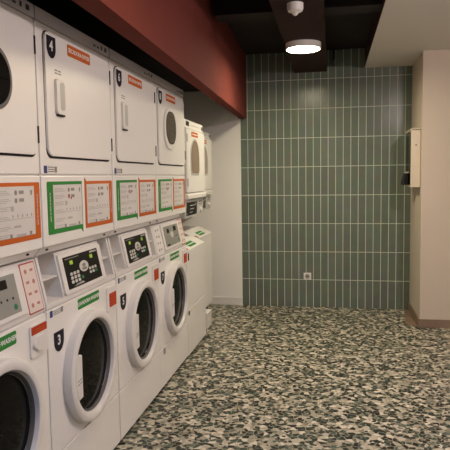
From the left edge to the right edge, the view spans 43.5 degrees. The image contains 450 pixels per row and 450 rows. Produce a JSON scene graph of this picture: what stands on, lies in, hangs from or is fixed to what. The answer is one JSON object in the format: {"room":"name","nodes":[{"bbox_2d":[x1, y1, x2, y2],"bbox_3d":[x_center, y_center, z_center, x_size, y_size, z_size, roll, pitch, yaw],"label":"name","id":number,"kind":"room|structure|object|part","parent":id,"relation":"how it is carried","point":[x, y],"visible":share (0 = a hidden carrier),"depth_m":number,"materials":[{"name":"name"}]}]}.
{"room":"laundry","nodes":[
{"label":"laundry","id":0,"kind":"room"},
{"bbox_2d":[114,304,449,449],"bbox_3d":[0.292,1.260,1.721,5.200,0.080,8.700,0,5,11],"label":"floor","id":1,"kind":"structure","parent":0,"point":[260,377],"depth_m":3.66,"materials":[{"name":"tile"}]},
{"bbox_2d":[0,259,50,449],"bbox_3d":[-1.065,0.689,1.875,0.763,1.072,0.693,0,5,11],"label":"washing machine","id":2,"kind":"object","parent":1,"relation":"on","point":[24,386],"visible":1,"depth_m":1.96,"materials":[{"name":"white metal"}]},
{"bbox_3d":[-0.748,0.246,1.784,0.030,0.131,0.339,0,5,11],"label":"keypad panel","id":3,"kind":"part","parent":2,"relation":"part of","materials":[{"name":"grey plastic"}]},
{"bbox_3d":[-0.722,0.673,1.809,0.016,0.380,0.380,0,5,11],"label":"door glass","id":4,"kind":"part","parent":2,"relation":"part of","materials":[{"name":"black glass"}]},
{"bbox_2d":[0,0,42,265],"bbox_3d":[-1.091,-0.308,1.793,0.742,0.916,0.694,0,5,11],"label":"dryer","id":5,"kind":"object","parent":2,"relation":"on","point":[20,199],"visible":1,"depth_m":1.93,"materials":[{"name":"white metal"}]},
{"bbox_3d":[-0.743,-0.459,1.727,0.010,0.464,0.620,0,5,11],"label":"door","id":6,"kind":"part","parent":5,"relation":"part of","materials":[{"name":"white metal"}]},
{"bbox_3d":[-0.755,-0.435,1.719,0.010,0.558,0.692,0,5,11],"label":"frame","id":7,"kind":"part","parent":5,"relation":"part of","materials":[{"name":"white metal"}]},
{"bbox_2d":[10,190,31,238],"bbox_3d":[-0.704,-0.040,1.952,0.001,0.161,0.153,0,5,11],"label":"print","id":8,"kind":"object","parent":5,"relation":"attached to","point":[20,200],"depth_m":1.95},
{"bbox_3d":[-0.748,-0.018,1.754,0.010,0.268,0.692,0,5,11],"label":"service panel","id":9,"kind":"part","parent":5,"relation":"part of","materials":[{"name":"white metal"}]},
{"bbox_3d":[-0.712,0.673,1.808,0.042,0.486,0.486,0,5,11],"label":"door","id":10,"kind":"part","parent":2,"relation":"part of","materials":[{"name":"white plastic"}]},
{"bbox_3d":[-0.682,0.416,2.065,0.008,0.116,0.120,0,5,11],"label":"soap drawer","id":11,"kind":"part","parent":2,"relation":"part of","materials":[{"name":"white plastic"}]},
{"bbox_2d":[27,238,119,449],"bbox_3d":[-0.937,0.629,2.561,0.763,1.072,0.693,0,5,11],"label":"washing machine","id":12,"kind":"object","parent":1,"relation":"on","point":[79,288],"visible":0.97,"depth_m":2.41,"materials":[{"name":"white metal"}]},
{"bbox_2d":[41,275,56,280],"bbox_3d":[-0.725,0.209,2.212,0.077,0.006,0.126,0,5,11],"label":"shelf","id":13,"kind":"object","parent":12,"relation":"attached to","point":[43,277],"depth_m":2.24,"materials":[{"name":"white plastic"}]},
{"bbox_2d":[53,306,62,315],"bbox_3d":[-0.656,0.337,2.220,0.001,0.021,0.078,0,5,11],"label":"print","id":14,"kind":"object","parent":12,"relation":"attached to","point":[57,310],"depth_m":2.22},
{"bbox_3d":[-0.655,0.458,2.226,0.001,0.093,0.092,0,5,11],"label":"number plate","id":15,"kind":"part","parent":12,"relation":"part of","materials":[{"name":"black plastic"}]},
{"bbox_2d":[32,5,113,255],"bbox_3d":[-0.962,-0.368,2.478,0.743,0.916,0.694,0,5,11],"label":"dryer","id":16,"kind":"object","parent":12,"relation":"on","point":[72,73],"visible":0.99,"depth_m":2.32,"materials":[{"name":"white metal"}]},
{"bbox_3d":[-0.659,-0.672,2.138,0.001,0.093,0.082,0,5,11],"label":"number plate","id":17,"kind":"part","parent":16,"relation":"part of","materials":[{"name":"black"}]},
{"bbox_2d":[48,167,56,172],"bbox_3d":[-0.664,-0.214,2.173,0.001,0.023,0.070,0,5,11],"label":"print","id":18,"kind":"object","parent":16,"relation":"attached to","point":[50,169],"depth_m":2.17},
{"bbox_3d":[-0.643,-0.498,2.200,0.013,0.134,0.070,0,5,11],"label":"door handle","id":19,"kind":"part","parent":16,"relation":"part of","materials":[{"name":"white plastic"}]},
{"bbox_2d":[65,187,79,226],"bbox_3d":[-0.631,-0.076,2.340,0.001,0.159,0.153,0,5,11],"label":"print","id":20,"kind":"object","parent":16,"relation":"attached to","point":[72,194],"depth_m":2.34},
{"bbox_3d":[-0.626,-0.495,2.404,0.010,0.558,0.692,0,5,11],"label":"frame","id":21,"kind":"part","parent":16,"relation":"part of","materials":[{"name":"white metal"}]},
{"bbox_3d":[-0.620,-0.078,2.439,0.010,0.268,0.692,0,5,11],"label":"service panel","id":22,"kind":"part","parent":16,"relation":"part of","materials":[{"name":"white metal"}]},
{"bbox_3d":[-0.614,-0.519,2.412,0.010,0.464,0.620,0,5,11],"label":"door","id":23,"kind":"part","parent":16,"relation":"part of","materials":[{"name":"white metal"}]},
{"bbox_2d":[96,186,107,221],"bbox_3d":[-0.575,-0.100,2.638,0.001,0.161,0.153,0,5,11],"label":"print","id":24,"kind":"object","parent":16,"relation":"attached to","point":[101,191],"depth_m":2.64},
{"bbox_3d":[-0.604,0.629,2.316,0.018,0.188,0.060,0,5,11],"label":"door handle","id":25,"kind":"part","parent":12,"relation":"part of","materials":[{"name":"white plastic"}]},
{"bbox_2d":[65,249,95,285],"bbox_3d":[-0.618,0.185,2.470,0.026,0.121,0.315,0,5,11],"label":"print","id":26,"kind":"object","parent":12,"relation":"attached to","point":[80,264],"depth_m":2.44},
{"bbox_3d":[-0.619,0.186,2.469,0.030,0.131,0.339,0,5,11],"label":"keypad panel","id":27,"kind":"part","parent":12,"relation":"part of","materials":[{"name":"black plastic"}]},
{"bbox_3d":[-0.610,0.588,2.496,0.010,0.578,0.693,0,5,11],"label":"panel","id":28,"kind":"part","parent":12,"relation":"part of","materials":[{"name":"white metal"}]},
{"bbox_3d":[-0.584,0.614,2.493,0.042,0.486,0.486,0,5,11],"label":"door","id":29,"kind":"part","parent":12,"relation":"part of","materials":[{"name":"white plastic"}]},
{"bbox_3d":[-0.603,1.006,2.531,0.010,0.252,0.693,0,5,11],"label":"kick panel","id":30,"kind":"part","parent":12,"relation":"part of","materials":[{"name":"white metal"}]},
{"bbox_3d":[-0.594,0.614,2.495,0.016,0.380,0.380,0,5,11],"label":"door glass","id":31,"kind":"part","parent":12,"relation":"part of","materials":[{"name":"black glass"}]},
{"bbox_3d":[-0.553,0.357,2.751,0.008,0.116,0.120,0,5,11],"label":"soap drawer","id":32,"kind":"part","parent":12,"relation":"part of","materials":[{"name":"white plastic"}]},
{"bbox_2d":[104,226,160,439],"bbox_3d":[-0.807,0.569,3.249,0.763,1.072,0.693,0,5,11],"label":"washing machine","id":33,"kind":"object","parent":1,"relation":"on","point":[133,253],"visible":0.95,"depth_m":3.08,"materials":[{"name":"white metal"}]},
{"bbox_2d":[107,48,156,236],"bbox_3d":[-0.832,-0.428,3.167,0.743,0.916,0.694,0,5,11],"label":"dryer","id":34,"kind":"object","parent":33,"relation":"on","point":[132,94],"visible":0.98,"depth_m":3.03,"materials":[{"name":"white metal"}]},
{"bbox_3d":[-0.514,-0.558,2.888,0.013,0.134,0.070,0,5,11],"label":"door handle","id":35,"kind":"part","parent":34,"relation":"part of","materials":[{"name":"white plastic"}]},
{"bbox_3d":[-0.496,-0.555,3.092,0.010,0.558,0.692,0,5,11],"label":"frame","id":36,"kind":"part","parent":34,"relation":"part of","materials":[{"name":"white metal"}]},
{"bbox_3d":[-0.490,-0.138,3.128,0.010,0.268,0.692,0,5,11],"label":"service panel","id":37,"kind":"part","parent":34,"relation":"part of","materials":[{"name":"white metal"}]},
{"bbox_3d":[-0.485,-0.579,3.100,0.010,0.464,0.620,0,5,11],"label":"door","id":38,"kind":"part","parent":34,"relation":"part of","materials":[{"name":"white metal"}]},
{"bbox_3d":[-0.490,0.126,3.157,0.030,0.131,0.339,0,5,11],"label":"keypad panel","id":39,"kind":"part","parent":33,"relation":"part of","materials":[{"name":"black plastic"}]},
{"bbox_3d":[-0.480,0.528,3.184,0.010,0.578,0.693,0,5,11],"label":"panel","id":40,"kind":"part","parent":33,"relation":"part of","materials":[{"name":"white metal"}]},
{"bbox_3d":[-0.475,0.569,3.005,0.018,0.188,0.060,0,5,11],"label":"door handle","id":41,"kind":"part","parent":33,"relation":"part of","materials":[{"name":"white plastic"}]},
{"bbox_3d":[-0.474,0.946,3.219,0.010,0.252,0.693,0,5,11],"label":"kick panel","id":42,"kind":"part","parent":33,"relation":"part of","materials":[{"name":"white metal"}]},
{"bbox_3d":[-0.454,0.554,3.181,0.042,0.486,0.486,0,5,11],"label":"door","id":43,"kind":"part","parent":33,"relation":"part of","materials":[{"name":"white plastic"}]},
{"bbox_3d":[-0.464,0.554,3.183,0.016,0.380,0.380,0,5,11],"label":"door glass","id":44,"kind":"part","parent":33,"relation":"part of","materials":[{"name":"black glass"}]},
{"bbox_3d":[-0.424,0.296,3.439,0.008,0.116,0.120,0,5,11],"label":"soap drawer","id":45,"kind":"part","parent":33,"relation":"part of","materials":[{"name":"white plastic"}]},
{"bbox_2d":[148,218,188,388],"bbox_3d":[-0.679,0.509,3.933,0.763,1.072,0.693,0,5,11],"label":"washing machine","id":46,"kind":"object","parent":1,"relation":"on","point":[169,237],"visible":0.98,"depth_m":3.78,"materials":[{"name":"white metal"}]},
{"bbox_2d":[151,74,185,224],"bbox_3d":[-0.704,-0.488,3.850,0.744,0.916,0.694,0,5,11],"label":"dryer","id":47,"kind":"object","parent":46,"relation":"on","point":[169,106],"visible":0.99,"depth_m":3.71,"materials":[{"name":"white metal"}]},
{"bbox_3d":[-0.368,-0.615,3.776,0.010,0.558,0.692,0,5,11],"label":"frame","id":48,"kind":"part","parent":47,"relation":"part of","materials":[{"name":"white metal"}]},
{"bbox_3d":[-0.362,-0.197,3.811,0.010,0.268,0.692,0,5,11],"label":"service panel","id":49,"kind":"part","parent":47,"relation":"part of","materials":[{"name":"white metal"}]},
{"bbox_3d":[-0.356,-0.639,3.784,0.010,0.464,0.620,0,5,11],"label":"door","id":50,"kind":"part","parent":47,"relation":"part of","materials":[{"name":"white metal"}]},
{"bbox_3d":[-0.361,0.066,3.841,0.030,0.131,0.339,0,5,11],"label":"keypad panel","id":51,"kind":"part","parent":46,"relation":"part of","materials":[{"name":"grey plastic"}]},
{"bbox_3d":[-0.352,0.468,3.868,0.010,0.578,0.693,0,5,11],"label":"panel","id":52,"kind":"part","parent":46,"relation":"part of","materials":[{"name":"white metal"}]},
{"bbox_3d":[-0.347,0.509,3.688,0.018,0.188,0.060,0,5,11],"label":"door handle","id":53,"kind":"part","parent":46,"relation":"part of","materials":[{"name":"white plastic"}]},
{"bbox_3d":[-0.346,0.887,3.903,0.010,0.252,0.693,0,5,11],"label":"kick panel","id":54,"kind":"part","parent":46,"relation":"part of","materials":[{"name":"white metal"}]},
{"bbox_3d":[-0.326,0.494,3.865,0.042,0.486,0.486,0,5,11],"label":"door","id":55,"kind":"part","parent":46,"relation":"part of","materials":[{"name":"white plastic"}]},
{"bbox_3d":[-0.336,0.494,3.867,0.016,0.380,0.380,0,5,11],"label":"door glass","id":56,"kind":"part","parent":46,"relation":"part of","materials":[{"name":"black glass"}]},
{"bbox_3d":[-0.296,0.237,4.123,0.008,0.116,0.120,0,5,11],"label":"soap drawer","id":57,"kind":"part","parent":46,"relation":"part of","materials":[{"name":"white plastic"}]},
{"bbox_2d":[181,218,205,355],"bbox_3d":[-0.546,0.460,4.580,0.665,1.058,0.605,0,5,11],"label":"washer","id":58,"kind":"object","parent":1,"relation":"on","point":[195,247],"visible":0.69,"depth_m":4.50,"materials":[{"name":"white metal"}]},
{"bbox_2d":[177,119,205,218],"bbox_3d":[-0.551,-0.436,4.502,0.682,0.737,0.603,0,5,11],"label":"dryer","id":59,"kind":"object","parent":58,"relation":"on","point":[194,166],"visible":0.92,"depth_m":4.37,"materials":[{"name":"white metal"}]},
{"bbox_3d":[-0.257,-0.129,4.375,0.008,0.098,0.324,0,5,11],"label":"control panel","id":60,"kind":"part","parent":59,"relation":"part of","materials":[{"name":"black plastic"}]},
{"bbox_3d":[-0.232,-0.499,4.437,0.015,0.473,0.588,0,5,11],"label":"door","id":61,"kind":"part","parent":59,"relation":"part of","materials":[{"name":"white metal"}]},
{"bbox_3d":[-0.550,0.141,4.552,0.658,0.070,0.605,0,5,11],"label":"lid","id":62,"kind":"part","parent":58,"relation":"part of","materials":[{"name":"white metal"}]},
{"bbox_3d":[-0.228,0.395,4.514,0.006,0.435,0.603,0,5,11],"label":"panel","id":63,"kind":"part","parent":58,"relation":"part of","materials":[{"name":"white metal"}]},
{"bbox_3d":[-0.222,0.790,4.548,0.006,0.348,0.603,0,5,11],"label":"kick panel","id":64,"kind":"part","parent":58,"relation":"part of","materials":[{"name":"white metal"}]},
{"bbox_2d":[182,217,211,328],"bbox_3d":[-0.471,0.388,5.414,0.735,1.058,0.605,0,5,11],"label":"washer","id":65,"kind":"object","parent":1,"relation":"on","point":[198,232],"visible":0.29,"depth_m":5.44,"materials":[{"name":"white metal"}]},
{"bbox_3d":[-0.509,0.069,5.393,0.658,0.070,0.605,0,5,11],"label":"lid","id":66,"kind":"part","parent":65,"relation":"part of","materials":[{"name":"white metal"}]},
{"bbox_3d":[-0.187,0.323,5.355,0.006,0.435,0.603,0,5,11],"label":"panel","id":67,"kind":"part","parent":65,"relation":"part of","materials":[{"name":"white metal"}]},
{"bbox_2d":[203,131,212,209],"bbox_3d":[-0.510,-0.508,5.343,0.682,0.737,0.603,0,5,11],"label":"dryer","id":68,"kind":"object","parent":65,"relation":"on","point":[207,142],"visible":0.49,"depth_m":5.41,"materials":[{"name":"white metal"}]},
{"bbox_3d":[-0.192,-0.571,5.278,0.015,0.473,0.588,0,5,11],"label":"door","id":69,"kind":"part","parent":68,"relation":"part of","materials":[{"name":"white metal"}]},
{"bbox_3d":[-0.179,0.862,5.191,0.079,0.142,0.178,0,5,11],"label":"loose kick panel","id":70,"kind":"part","parent":65,"relation":"part of","materials":[{"name":"white metal"}]},
{"bbox_2d":[404,309,416,325],"bbox_3d":[1.748,0.884,5.418,0.097,0.003,0.660,0,5,11],"label":"floor strip","id":71,"kind":"object","parent":1,"relation":"on","point":[409,320],"visible":1,"depth_m":5.32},
{"bbox_2d":[213,0,373,54],"bbox_3d":[0.252,-1.430,1.494,5.200,0.080,8.700,0,5,11],"label":"ceiling","id":72,"kind":"structure","parent":0,"point":[345,31],"depth_m":4.99,"materials":[{"name":"black paint"}]},
{"bbox_2d":[27,0,199,91],"bbox_3d":[-1.427,-1.213,1.777,1.595,0.350,8.600,0,5,11],"label":"niche","id":73,"kind":"object","parent":72,"relation":"attached to","point":[69,12],"visible":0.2,"depth_m":3.57,"materials":[{"name":"black paint"}]},
{"bbox_2d":[72,0,245,118],"bbox_3d":[-0.535,-1.064,1.622,0.117,0.648,8.604,0,5,9],"label":"ceiling beam","id":74,"kind":"structure","parent":72,"relation":"attached to","point":[186,37],"depth_m":3.24,"materials":[{"name":"red paint"}]},
{"bbox_2d":[269,0,326,72],"bbox_3d":[0.073,-1.282,1.489,0.320,0.210,8.600,0,5,11],"label":"ceiling beam","id":75,"kind":"structure","parent":72,"relation":"attached to","point":[310,23],"depth_m":4.04,"materials":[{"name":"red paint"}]},
{"bbox_2d":[287,1,302,15],"bbox_3d":[0.427,-1.310,3.432,0.100,0.072,0.100,0,5,11],"label":"smoke detector","id":76,"kind":"object","parent":75,"relation":"attached to","point":[294,7],"visible":1,"depth_m":3.40,"materials":[{"name":"white plastic"}]},
{"bbox_2d":[286,39,320,53],"bbox_3d":[0.620,-1.412,4.470,0.278,0.048,0.278,0,5,11],"label":"ceiling lamp","id":77,"kind":"object","parent":75,"relation":"attached to","point":[303,45],"visible":1,"depth_m":4.41,"materials":[{"name":"white plastic"}]},
{"bbox_2d":[288,46,318,51],"bbox_3d":[0.620,-1.402,4.470,0.252,0.007,0.252,0,5,11],"label":"diffuser","id":78,"kind":"object","parent":77,"relation":"attached to","point":[290,48],"depth_m":4.49,"materials":[{"name":"white plastic"}]},
{"bbox_2d":[214,0,381,22],"bbox_3d":[0.489,-1.518,3.852,1.116,0.150,0.180,0,5,11],"label":"cross beam","id":79,"kind":"structure","parent":72,"relation":"attached to","point":[224,10],"depth_m":3.83,"materials":[{"name":"black paint"}]},
{"bbox_2d":[365,0,384,64],"bbox_3d":[0.605,-1.294,1.388,0.018,0.185,8.600,0,5,11],"label":"soffit","id":80,"kind":"structure","parent":72,"relation":"attached to","point":[376,16],"depth_m":4.55,"materials":[{"name":"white paint"}]},
{"bbox_2d":[182,48,411,308],"bbox_3d":[0.277,-0.454,5.966,3.400,2.620,0.100,0,5,11],"label":"wall","id":81,"kind":"structure","parent":0,"point":[323,154],"depth_m":5.80,"materials":[{"name":"green tile"}]},
{"bbox_2d":[210,297,242,304],"bbox_3d":[-0.599,0.815,6.184,1.600,0.082,0.012,0,5,11],"label":"baseboard","id":82,"kind":"structure","parent":81,"relation":"attached to","point":[215,300],"depth_m":6.06,"materials":[{"name":"white plastic"}]},
{"bbox_2d":[304,273,310,279],"bbox_3d":[0.859,0.535,5.884,0.078,0.076,0.014,0,5,11],"label":"wall socket","id":83,"kind":"object","parent":81,"relation":"attached to","point":[307,276],"visible":1,"depth_m":5.88,"materials":[{"name":"white plastic"}]},
{"bbox_2d":[365,0,449,67],"bbox_3d":[1.650,-1.196,1.200,2.143,0.010,8.600,0,5,11],"label":"soffit","id":84,"kind":"structure","parent":0,"point":[405,29],"depth_m":4.22,"materials":[{"name":"paint"}]},
{"bbox_2d":[409,49,449,319],"bbox_3d":[2.667,-0.418,5.121,1.790,2.620,0.680,0,5,11],"label":"wall","id":85,"kind":"structure","parent":0,"point":[429,288],"depth_m":4.96,"materials":[{"name":"beige paint"}]},
{"bbox_2d":[400,128,420,186],"bbox_3d":[1.705,-0.612,5.216,0.132,0.520,0.435,0,5,11],"label":"upper cabinet","id":86,"kind":"object","parent":85,"relation":"attached to","point":[411,176],"visible":1,"depth_m":5.01,"materials":[{"name":"beige metal"}]},
{"bbox_3d":[1.701,-0.610,5.220,0.007,0.475,0.370,0,5,11],"label":"panel","id":87,"kind":"part","parent":86,"relation":"part of","materials":[{"name":"black glass"}]},
{"bbox_2d":[408,302,449,327],"bbox_3d":[2.630,0.850,5.233,1.702,0.075,0.692,0,5,11],"label":"baseboard","id":88,"kind":"structure","parent":85,"relation":"attached to","point":[426,323],"depth_m":5.04,"materials":[{"name":"brown wood"}]}
]}

